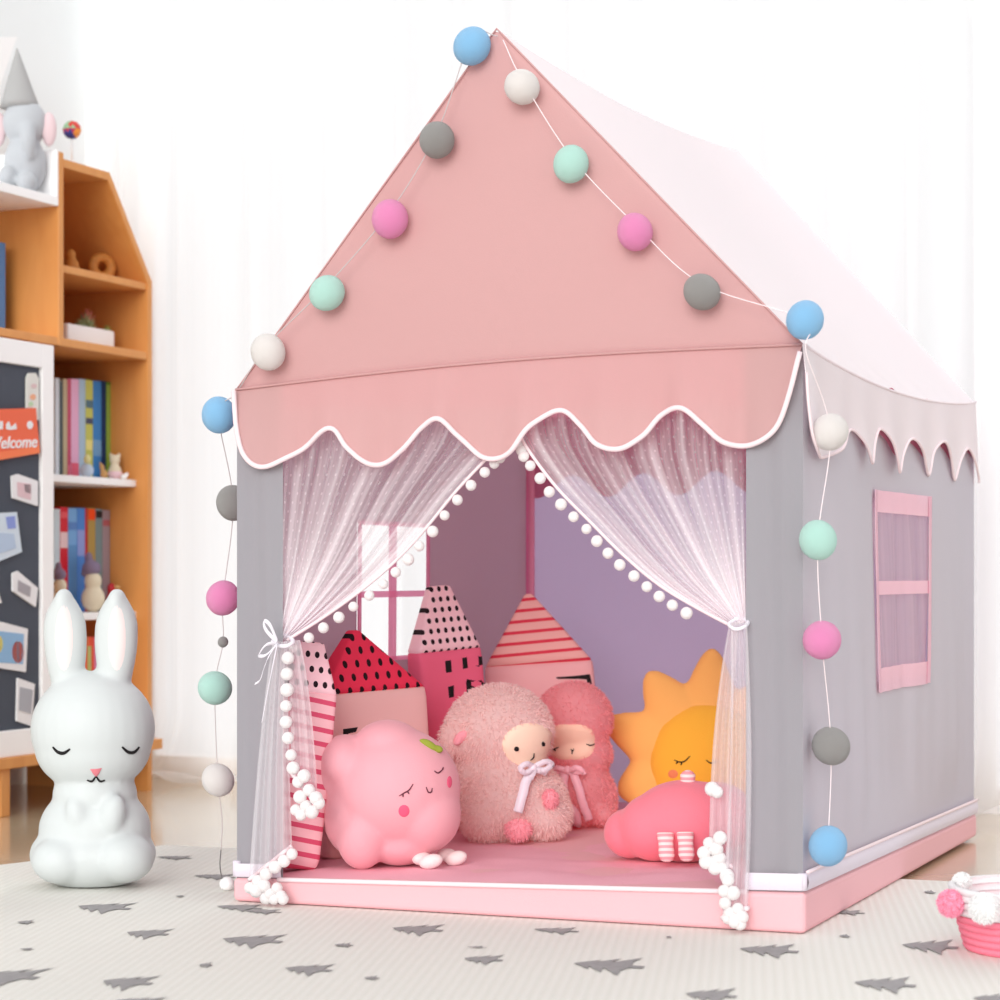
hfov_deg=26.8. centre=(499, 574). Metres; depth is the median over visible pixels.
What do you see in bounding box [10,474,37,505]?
photo card
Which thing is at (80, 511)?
book
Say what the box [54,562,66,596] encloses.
gnome figurine
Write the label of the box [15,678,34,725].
photo card
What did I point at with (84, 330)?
planter
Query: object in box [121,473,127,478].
swan figurine
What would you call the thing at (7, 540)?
print
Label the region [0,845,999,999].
rug
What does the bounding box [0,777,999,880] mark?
floor
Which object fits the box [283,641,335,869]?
cushion
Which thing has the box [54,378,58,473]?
book
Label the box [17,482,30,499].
print
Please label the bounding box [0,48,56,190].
plush
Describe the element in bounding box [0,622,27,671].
drawing
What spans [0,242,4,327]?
book
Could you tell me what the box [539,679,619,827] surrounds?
plush
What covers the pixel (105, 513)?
book
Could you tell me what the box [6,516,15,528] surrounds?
print
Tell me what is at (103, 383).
book
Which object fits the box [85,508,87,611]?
book
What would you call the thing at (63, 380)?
book
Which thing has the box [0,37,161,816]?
bookshelf
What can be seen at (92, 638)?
book
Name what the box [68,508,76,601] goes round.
book
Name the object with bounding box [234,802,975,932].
pad
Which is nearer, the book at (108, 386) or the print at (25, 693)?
the print at (25, 693)
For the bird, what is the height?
0.064 m
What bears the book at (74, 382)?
on the bookshelf
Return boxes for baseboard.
[152,774,999,813]
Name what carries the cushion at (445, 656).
on the pad
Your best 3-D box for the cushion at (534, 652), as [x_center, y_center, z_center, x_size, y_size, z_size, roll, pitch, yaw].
[0.089,0.268,4.319,0.241,0.459,0.096,0,0,0]
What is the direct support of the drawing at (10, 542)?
attached to the chalkboard
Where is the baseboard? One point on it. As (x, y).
(996, 810)
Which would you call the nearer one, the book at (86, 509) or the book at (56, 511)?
the book at (56, 511)
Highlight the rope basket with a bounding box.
[936,872,999,957]
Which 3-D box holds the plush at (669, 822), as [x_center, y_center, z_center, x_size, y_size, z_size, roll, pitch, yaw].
[0.306,0.409,3.551,0.256,0.156,0.191,0,0,0]
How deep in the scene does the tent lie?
3.43 m
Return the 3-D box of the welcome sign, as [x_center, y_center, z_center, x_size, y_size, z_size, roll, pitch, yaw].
[-1.136,-0.314,4.751,0.007,0.148,0.303,0,0,25]
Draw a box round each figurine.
[30,589,155,887]
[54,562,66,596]
[80,454,93,476]
[81,552,104,611]
[99,462,107,477]
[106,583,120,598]
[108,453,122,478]
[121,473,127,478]
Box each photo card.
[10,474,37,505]
[11,571,37,606]
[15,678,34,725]
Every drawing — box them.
[0,512,21,560]
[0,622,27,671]
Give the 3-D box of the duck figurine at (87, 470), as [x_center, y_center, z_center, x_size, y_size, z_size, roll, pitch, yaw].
[-1.032,-0.272,5.248,0.034,0.059,0.026,0,0,0]
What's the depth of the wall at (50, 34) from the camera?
5.64 m
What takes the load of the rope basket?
on the rug
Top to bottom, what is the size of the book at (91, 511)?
0.263 m
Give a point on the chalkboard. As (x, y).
(18, 358)
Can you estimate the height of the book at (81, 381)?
0.251 m
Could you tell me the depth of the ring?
5.31 m
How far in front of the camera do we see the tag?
4.87 m
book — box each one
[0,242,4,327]
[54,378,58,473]
[54,507,67,589]
[54,509,59,580]
[59,379,66,474]
[59,381,62,474]
[67,379,70,474]
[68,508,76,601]
[70,378,78,475]
[77,508,84,611]
[79,379,84,475]
[85,380,92,476]
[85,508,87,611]
[87,637,90,670]
[88,508,94,611]
[91,637,93,670]
[93,380,100,476]
[94,637,96,669]
[95,509,101,611]
[101,381,105,469]
[102,510,109,601]
[106,382,110,477]
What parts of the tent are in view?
panel, gable trim, panel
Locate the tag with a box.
[25,373,38,419]
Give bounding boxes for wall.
[0,0,84,785]
[85,0,101,169]
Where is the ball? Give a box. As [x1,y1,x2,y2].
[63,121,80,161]
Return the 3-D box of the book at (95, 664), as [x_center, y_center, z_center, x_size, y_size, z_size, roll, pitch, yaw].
[-1.094,0.286,5.329,0.170,0.259,0.016,0,0,25]
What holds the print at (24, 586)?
attached to the photo card at (21, 586)
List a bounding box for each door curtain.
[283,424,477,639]
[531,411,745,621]
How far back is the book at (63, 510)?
5.22 m
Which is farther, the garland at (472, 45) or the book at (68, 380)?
the book at (68, 380)
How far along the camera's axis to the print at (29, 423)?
4.85 m
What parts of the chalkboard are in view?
frame, frame, frame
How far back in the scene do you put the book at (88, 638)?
5.26 m
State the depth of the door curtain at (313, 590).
3.44 m
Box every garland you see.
[198,26,497,890]
[503,40,849,866]
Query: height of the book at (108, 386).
0.253 m
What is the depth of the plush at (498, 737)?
3.84 m
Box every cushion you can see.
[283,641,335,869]
[320,630,428,858]
[408,585,483,830]
[485,594,594,696]
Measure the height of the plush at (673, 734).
0.345 m
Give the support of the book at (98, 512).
on the bookshelf
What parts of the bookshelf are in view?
leg, white rail, board, panel, white shelf, white shelf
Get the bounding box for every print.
[0,533,15,552]
[0,631,23,663]
[6,422,16,429]
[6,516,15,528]
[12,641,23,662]
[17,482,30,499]
[18,580,30,596]
[19,687,32,713]
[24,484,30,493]
[27,421,32,428]
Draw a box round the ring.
[88,253,115,275]
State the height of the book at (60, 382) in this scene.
0.238 m
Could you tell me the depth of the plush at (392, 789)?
3.51 m
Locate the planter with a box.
[63,308,113,346]
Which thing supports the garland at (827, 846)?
hanging from the tent
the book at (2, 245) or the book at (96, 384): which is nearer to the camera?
the book at (2, 245)
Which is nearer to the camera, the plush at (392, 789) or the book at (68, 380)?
the plush at (392, 789)
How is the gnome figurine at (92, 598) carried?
on the bookshelf
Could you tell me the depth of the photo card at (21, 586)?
4.84 m
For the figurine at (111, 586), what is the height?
0.072 m
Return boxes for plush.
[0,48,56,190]
[321,720,466,868]
[437,681,574,844]
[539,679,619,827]
[604,770,709,861]
[609,649,745,802]
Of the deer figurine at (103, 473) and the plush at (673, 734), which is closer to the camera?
the plush at (673, 734)
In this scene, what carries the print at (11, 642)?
attached to the drawing at (13, 639)
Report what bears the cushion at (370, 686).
on the pad
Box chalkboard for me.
[0,337,53,757]
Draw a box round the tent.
[231,28,979,930]
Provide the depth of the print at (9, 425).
4.79 m
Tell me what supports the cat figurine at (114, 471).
on the bookshelf
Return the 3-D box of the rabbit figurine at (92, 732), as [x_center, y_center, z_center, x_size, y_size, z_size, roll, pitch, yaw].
[-0.712,0.284,3.685,0.224,0.519,0.198,0,0,0]
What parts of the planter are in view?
pot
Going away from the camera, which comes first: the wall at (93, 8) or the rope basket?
the rope basket
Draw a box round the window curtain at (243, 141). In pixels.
[102,0,999,815]
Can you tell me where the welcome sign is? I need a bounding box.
[0,408,39,459]
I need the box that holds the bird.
[65,249,79,268]
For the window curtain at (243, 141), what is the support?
hanging from the trim
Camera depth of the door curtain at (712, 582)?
3.26 m

